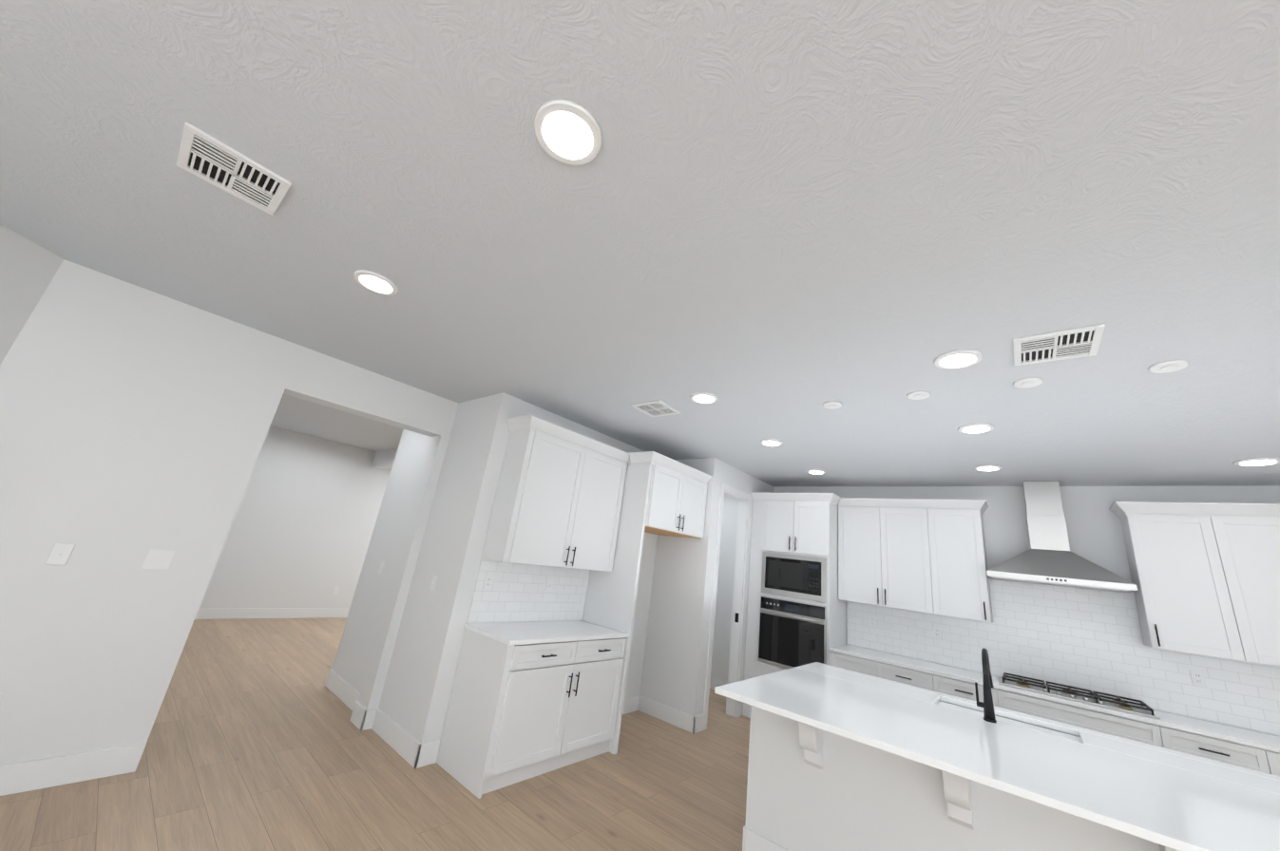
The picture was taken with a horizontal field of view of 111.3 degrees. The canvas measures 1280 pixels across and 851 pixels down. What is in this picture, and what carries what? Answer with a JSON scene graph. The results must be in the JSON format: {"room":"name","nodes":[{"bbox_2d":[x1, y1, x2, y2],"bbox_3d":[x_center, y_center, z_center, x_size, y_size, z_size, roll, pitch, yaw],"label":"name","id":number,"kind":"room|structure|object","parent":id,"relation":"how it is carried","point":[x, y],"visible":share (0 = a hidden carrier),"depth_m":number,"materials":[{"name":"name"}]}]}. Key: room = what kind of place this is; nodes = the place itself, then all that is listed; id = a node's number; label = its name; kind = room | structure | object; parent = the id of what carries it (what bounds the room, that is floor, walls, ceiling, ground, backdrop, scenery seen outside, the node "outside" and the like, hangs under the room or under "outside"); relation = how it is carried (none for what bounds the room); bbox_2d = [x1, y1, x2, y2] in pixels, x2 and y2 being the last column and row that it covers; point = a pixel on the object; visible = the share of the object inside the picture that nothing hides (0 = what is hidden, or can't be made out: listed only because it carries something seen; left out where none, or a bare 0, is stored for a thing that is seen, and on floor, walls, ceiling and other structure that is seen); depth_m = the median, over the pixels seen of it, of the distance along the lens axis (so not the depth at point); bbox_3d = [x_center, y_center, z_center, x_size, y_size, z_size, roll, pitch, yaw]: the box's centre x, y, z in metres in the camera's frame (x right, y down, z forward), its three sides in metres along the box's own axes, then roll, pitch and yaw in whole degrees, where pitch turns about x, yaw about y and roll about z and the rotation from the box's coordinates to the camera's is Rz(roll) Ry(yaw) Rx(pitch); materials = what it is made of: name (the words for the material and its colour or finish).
{"room":"kitchen","nodes":[
{"label":"kitchen","id":0,"kind":"room"},
{"bbox_2d":[0,617,750,850],"bbox_3d":[-0.602,2.235,2.100,13.800,0.100,11.421,-7,-22,39],"label":"floor","id":1,"kind":"structure","parent":0,"point":[257,740],"depth_m":2.76,"materials":[{"name":"brown wood"}]},
{"bbox_2d":[436,620,628,799],"bbox_3d":[-0.763,2.088,3.428,0.622,0.905,1.230,-7,-22,39],"label":"base cabinet","id":2,"kind":"object","parent":1,"relation":"on","point":[527,700],"visible":1,"depth_m":3.12,"materials":[{"name":"white paint"}]},
{"bbox_2d":[582,451,711,755],"bbox_3d":[0.055,1.645,4.438,0.674,2.537,1.094,-7,-22,39],"label":"tall cabinet","id":3,"kind":"object","parent":1,"relation":"on","point":[662,495],"visible":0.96,"depth_m":4.22,"materials":[{"name":"white paint"}]},
{"bbox_2d":[742,492,846,718],"bbox_3d":[1.872,2.119,5.198,1.013,2.537,0.691,-7,-22,39],"label":"tall cabinet","id":4,"kind":"object","parent":1,"relation":"on","point":[796,613],"visible":0.79,"depth_m":5.05,"materials":[{"name":"white paint"}]},
{"bbox_2d":[757,595,836,679],"bbox_3d":[1.766,2.370,4.973,0.758,0.705,0.386,-7,-22,39],"label":"wall oven","id":5,"kind":"object","parent":4,"relation":"in","point":[792,633],"depth_m":4.86,"materials":[{"name":"silver metal"}]},
{"bbox_2d":[739,701,1174,850],"bbox_3d":[1.835,2.080,2.204,2.366,0.874,1.340,-7,-22,39],"label":"kitchen island","id":6,"kind":"object","parent":1,"relation":"on","point":[840,759],"depth_m":2.22,"materials":[{"name":"white paint"}]},
{"bbox_2d":[714,667,1279,850],"bbox_3d":[1.765,1.560,2.095,2.520,0.030,1.200,-7,-22,39],"label":"island countertop","id":7,"kind":"structure","parent":6,"relation":"on","point":[1169,807],"depth_m":1.94,"materials":[{"name":"white stone"}]},
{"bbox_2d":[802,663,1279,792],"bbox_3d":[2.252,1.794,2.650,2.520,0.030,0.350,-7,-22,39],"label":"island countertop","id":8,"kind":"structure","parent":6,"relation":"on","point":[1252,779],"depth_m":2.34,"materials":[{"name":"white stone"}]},
{"bbox_2d":[935,697,1083,743],"bbox_3d":[2.206,1.910,2.641,0.688,0.232,0.358,-7,-22,39],"label":"sink","id":9,"kind":"object","parent":8,"relation":"in","point":[1003,716],"depth_m":2.72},
{"bbox_2d":[829,644,1279,776],"bbox_3d":[4.198,2.612,2.968,5.408,0.905,0.662,-7,-22,39],"label":"base cabinet","id":10,"kind":"object","parent":1,"relation":"on","point":[1246,749],"visible":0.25,"depth_m":3.39,"materials":[{"name":"white paint"}]},
{"bbox_2d":[998,672,1160,719],"bbox_3d":[3.627,2.250,3.686,0.920,0.052,0.500,-7,-22,39],"label":"gas cooktop","id":11,"kind":"object","parent":10,"relation":"in","point":[1093,697],"visible":1,"depth_m":3.60,"materials":[{"name":"silver metal"}]},
{"bbox_2d":[0,224,1279,764],"bbox_3d":[-0.432,0.877,2.499,13.440,2.750,11.096,-7,-22,39],"label":"wall","id":12,"kind":"structure","parent":0,"point":[135,424],"depth_m":3.06,"materials":[{"name":"white paint"}]},
{"bbox_2d":[45,542,75,565],"bbox_3d":[-3.182,0.706,2.401,0.015,0.114,0.070,-7,-22,39],"label":"light switch","id":13,"kind":"object","parent":12,"relation":"attached to","point":[60,554],"visible":1,"depth_m":2.40,"materials":[{"name":"white plastic"}]},
{"bbox_2d":[140,549,175,570],"bbox_3d":[-2.943,0.820,2.673,0.015,0.114,0.115,-7,-22,39],"label":"light switch","id":14,"kind":"object","parent":12,"relation":"attached to","point":[158,560],"visible":1,"depth_m":2.67,"materials":[{"name":"white plastic"}]},
{"bbox_2d":[194,608,349,619],"bbox_3d":[-4.324,3.351,7.822,0.019,0.140,6.630,-7,-22,39],"label":"baseboard","id":15,"kind":"structure","parent":12,"relation":"attached to","point":[202,613],"depth_m":6.47,"materials":[{"name":"white wood"}]},
{"bbox_2d":[324,669,368,722],"bbox_3d":[-2.631,2.387,3.907,0.924,0.140,0.019,-7,-22,39],"label":"baseboard","id":16,"kind":"structure","parent":12,"relation":"attached to","point":[348,695],"depth_m":3.85,"materials":[{"name":"white wood"}]},
{"bbox_2d":[378,561,384,574],"bbox_3d":[-2.498,1.371,4.216,0.070,0.114,0.015,-7,-22,39],"label":"light switch","id":17,"kind":"object","parent":12,"relation":"attached to","point":[381,567],"visible":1,"depth_m":4.21,"materials":[{"name":"white plastic"}]},
{"bbox_2d":[364,707,425,768],"bbox_3d":[-1.812,2.288,3.224,0.786,0.140,0.021,-7,-22,39],"label":"baseboard","id":18,"kind":"structure","parent":12,"relation":"attached to","point":[402,742],"depth_m":3.18,"materials":[{"name":"white wood"}]},
{"bbox_2d":[429,575,438,591],"bbox_3d":[-1.669,1.273,3.530,0.070,0.114,0.015,-7,-22,39],"label":"light switch","id":19,"kind":"object","parent":12,"relation":"attached to","point":[433,582],"visible":1,"depth_m":3.53,"materials":[{"name":"white plastic"}]},
{"bbox_2d":[467,558,590,623],"bbox_3d":[-0.907,1.462,3.832,0.009,0.478,1.206,-7,-22,39],"label":"tile backsplash","id":20,"kind":"structure","parent":12,"relation":"attached to","point":[517,593],"depth_m":3.75,"materials":[{"name":"white tile"}]},
{"bbox_2d":[482,574,494,590],"bbox_3d":[-1.208,1.247,3.483,0.008,0.114,0.070,-7,-22,39],"label":"outlet","id":21,"kind":"object","parent":20,"relation":"attached to","point":[487,582],"visible":1,"depth_m":3.48,"materials":[{"name":"white plastic"}]},
{"bbox_2d":[545,578,554,592],"bbox_3d":[-0.809,1.437,3.932,0.015,0.114,0.070,-7,-22,39],"label":"outlet","id":22,"kind":"object","parent":20,"relation":"attached to","point":[549,585],"visible":1,"depth_m":3.93,"materials":[{"name":"white plastic"}]},
{"bbox_2d":[481,418,630,572],"bbox_3d":[-0.685,0.679,3.966,0.315,1.138,1.208,-7,-22,39],"label":"upper cabinet","id":23,"kind":"object","parent":12,"relation":"attached to","point":[558,500],"depth_m":3.71,"materials":[{"name":"white paint"}]},
{"bbox_2d":[622,695,638,714],"bbox_3d":[-0.321,2.827,4.338,0.019,0.140,1.005,-7,-22,39],"label":"baseboard","id":24,"kind":"structure","parent":12,"relation":"attached to","point":[630,704],"depth_m":4.58,"materials":[{"name":"white wood"}]},
{"bbox_2d":[638,695,699,733],"bbox_3d":[0.277,2.946,4.464,0.676,0.140,0.038,-7,-22,39],"label":"baseboard","id":25,"kind":"structure","parent":12,"relation":"attached to","point":[689,723],"depth_m":4.43,"materials":[{"name":"white wood"}]},
{"bbox_2d":[709,676,727,689],"bbox_3d":[0.610,3.520,6.206,2.209,0.140,0.019,-7,-22,39],"label":"baseboard","id":26,"kind":"structure","parent":12,"relation":"attached to","point":[715,682],"depth_m":5.86,"materials":[{"name":"white wood"}]},
{"bbox_2d":[703,482,752,730],"bbox_3d":[0.983,1.971,5.029,0.138,2.495,0.800,-7,-22,39],"label":"door frame","id":27,"kind":"structure","parent":12,"relation":"attached to","point":[735,655],"depth_m":5.13,"materials":[{"name":"white wood"}]},
{"bbox_2d":[734,612,738,622],"bbox_3d":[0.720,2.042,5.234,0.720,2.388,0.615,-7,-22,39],"label":"strike plate","id":28,"kind":"object","parent":27,"relation":"in","point":[736,618],"depth_m":5.19,"materials":[{"name":"black metal"}]},
{"bbox_2d":[838,497,940,615],"bbox_3d":[2.790,1.438,4.928,0.965,1.138,0.335,-7,-22,39],"label":"upper cabinet","id":29,"kind":"object","parent":12,"relation":"attached to","point":[927,556],"depth_m":4.78,"materials":[{"name":"white paint"}]},
{"bbox_2d":[933,498,993,623],"bbox_3d":[3.264,1.382,4.535,0.509,1.138,0.335,-7,-22,39],"label":"upper cabinet","id":30,"kind":"object","parent":12,"relation":"attached to","point":[961,545],"depth_m":4.37,"materials":[{"name":"white paint"}]},
{"bbox_2d":[986,481,1137,592],"bbox_3d":[3.827,0.992,4.107,0.950,0.951,0.498,-7,-22,39],"label":"range hood","id":31,"kind":"object","parent":12,"relation":"attached to","point":[1048,558],"visible":1,"depth_m":4.03,"materials":[{"name":"silver metal"}]},
{"bbox_2d":[847,578,1279,736],"bbox_3d":[4.528,1.862,3.468,5.400,0.889,0.010,-7,-22,39],"label":"tile backsplash","id":32,"kind":"structure","parent":12,"relation":"attached to","point":[1092,640],"depth_m":3.94,"materials":[{"name":"white tile"}]},
{"bbox_2d":[869,615,876,627],"bbox_3d":[2.639,2.222,4.961,0.070,0.114,0.008,-7,-22,39],"label":"outlet","id":33,"kind":"object","parent":32,"relation":"attached to","point":[872,621],"visible":1,"depth_m":4.96,"materials":[{"name":"white plastic"}]},
{"bbox_2d":[933,626,941,639],"bbox_3d":[3.107,2.167,4.573,0.070,0.114,0.008,-7,-22,39],"label":"outlet","id":34,"kind":"object","parent":32,"relation":"attached to","point":[937,633],"visible":1,"depth_m":4.57,"materials":[{"name":"white plastic"}]},
{"bbox_2d":[1189,669,1206,687],"bbox_3d":[4.434,2.010,3.474,0.070,0.114,0.008,-7,-22,39],"label":"outlet","id":35,"kind":"object","parent":32,"relation":"attached to","point":[1197,678],"visible":1,"depth_m":3.47,"materials":[{"name":"white plastic"}]},
{"bbox_2d":[1116,501,1264,665],"bbox_3d":[4.421,1.245,3.577,0.510,1.138,0.335,-7,-22,39],"label":"upper cabinet","id":36,"kind":"object","parent":12,"relation":"attached to","point":[1205,578],"depth_m":3.45,"materials":[{"name":"white paint"}]},
{"bbox_2d":[1222,502,1279,668],"bbox_3d":[4.917,1.187,3.167,1.019,1.138,0.335,-7,-22,39],"label":"upper cabinet","id":37,"kind":"object","parent":12,"relation":"attached to","point":[1254,529],"depth_m":3.26,"materials":[{"name":"white paint"}]},
{"bbox_2d":[0,0,1279,486],"bbox_3d":[-0.239,-0.470,2.923,13.800,0.100,11.421,-7,-22,39],"label":"ceiling","id":38,"kind":"structure","parent":0,"point":[783,220],"depth_m":1.58,"materials":[{"name":"white paint"}]},
{"bbox_2d":[175,121,291,215],"bbox_3d":[-1.557,-0.965,1.679,0.300,0.012,0.300,-7,-22,39],"label":"ceiling vent","id":39,"kind":"object","parent":38,"relation":"in","point":[202,155],"visible":1,"depth_m":1.66,"materials":[{"name":"white plastic"}]},
{"bbox_2d":[353,269,398,295],"bbox_3d":[-1.393,-0.750,2.310,0.210,0.014,0.210,-7,-22,39],"label":"recessed light","id":40,"kind":"object","parent":38,"relation":"in","point":[375,282],"visible":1,"depth_m":2.29,"materials":[{"name":"white plastic"}]},
{"bbox_2d":[534,98,602,165],"bbox_3d":[-0.220,-0.889,1.338,0.210,0.014,0.210,-7,-22,39],"label":"recessed light","id":41,"kind":"object","parent":38,"relation":"in","point":[567,132],"visible":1,"depth_m":1.32,"materials":[{"name":"white plastic"}]},
{"bbox_2d":[630,400,680,417],"bbox_3d":[0.133,-0.137,3.657,0.300,0.012,0.300,-7,-22,39],"label":"ceiling vent","id":42,"kind":"object","parent":38,"relation":"in","point":[655,409],"visible":1,"depth_m":3.64,"materials":[{"name":"white plastic"}]},
{"bbox_2d":[689,392,718,403],"bbox_3d":[0.480,-0.203,3.282,0.210,0.014,0.210,-7,-22,39],"label":"recessed light","id":43,"kind":"object","parent":38,"relation":"in","point":[703,397],"visible":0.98,"depth_m":3.26,"materials":[{"name":"white plastic"}]},
{"bbox_2d":[760,439,783,446],"bbox_3d":[1.248,0.165,4.156,0.210,0.014,0.210,-7,-22,39],"label":"recessed light","id":44,"kind":"object","parent":38,"relation":"in","point":[771,443],"visible":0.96,"depth_m":4.13,"materials":[{"name":"white plastic"}]},
{"bbox_2d":[806,469,825,475],"bbox_3d":[2.029,0.536,5.031,0.210,0.014,0.210,-7,-22,39],"label":"recessed light","id":45,"kind":"object","parent":38,"relation":"in","point":[815,471],"visible":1,"depth_m":5.00,"materials":[{"name":"white plastic"}]},
{"bbox_2d":[822,401,842,409],"bbox_3d":[1.363,-0.141,3.095,0.130,0.016,0.130,-7,-22,39],"label":"cover plate","id":46,"kind":"object","parent":38,"relation":"in","point":[832,405],"visible":0.96,"depth_m":3.07,"materials":[{"name":"white plastic"}]},
{"bbox_2d":[906,390,930,400],"bbox_3d":[1.762,-0.188,2.765,0.130,0.016,0.130,-7,-22,39],"label":"cover plate","id":47,"kind":"object","parent":38,"relation":"in","point":[918,395],"visible":0.98,"depth_m":2.75,"materials":[{"name":"white plastic"}]},
{"bbox_2d":[934,349,982,369],"bbox_3d":[1.669,-0.344,2.298,0.210,0.014,0.210,-7,-22,39],"label":"recessed light","id":48,"kind":"object","parent":38,"relation":"in","point":[958,359],"visible":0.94,"depth_m":2.28,"materials":[{"name":"white plastic"}]},
{"bbox_2d":[957,423,993,434],"bbox_3d":[2.437,0.025,3.172,0.210,0.014,0.210,-7,-22,39],"label":"recessed light","id":49,"kind":"object","parent":38,"relation":"in","point":[973,429],"visible":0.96,"depth_m":3.15,"materials":[{"name":"white plastic"}]},
{"bbox_2d":[973,464,1002,471],"bbox_3d":[3.218,0.396,4.046,0.210,0.014,0.210,-7,-22,39],"label":"recessed light","id":50,"kind":"object","parent":38,"relation":"in","point":[988,468],"visible":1,"depth_m":4.02,"materials":[{"name":"white plastic"}]},
{"bbox_2d":[1012,377,1043,388],"bbox_3d":[2.160,-0.235,2.435,0.130,0.016,0.130,-7,-22,39],"label":"cover plate","id":51,"kind":"object","parent":38,"relation":"in","point":[1028,382],"visible":0.96,"depth_m":2.42,"materials":[{"name":"white plastic"}]},
{"bbox_2d":[1012,324,1105,365],"bbox_3d":[1.970,-0.373,2.074,0.300,0.012,0.300,-7,-22,39],"label":"ceiling vent","id":52,"kind":"object","parent":38,"relation":"in","point":[1072,343],"visible":1,"depth_m":2.06,"materials":[{"name":"white plastic"}]},
{"bbox_2d":[1147,360,1189,373],"bbox_3d":[2.552,-0.281,2.111,0.130,0.016,0.130,-7,-22,39],"label":"cover plate","id":53,"kind":"object","parent":38,"relation":"in","point":[1170,366],"visible":0.98,"depth_m":2.10,"materials":[{"name":"white plastic"}]},
{"bbox_2d":[1232,458,1279,466],"bbox_3d":[4.368,0.260,3.094,0.210,0.014,0.210,-7,-22,39],"label":"recessed light","id":54,"kind":"object","parent":38,"relation":"in","point":[1255,462],"visible":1,"depth_m":3.08,"materials":[{"name":"white plastic"}]}
]}

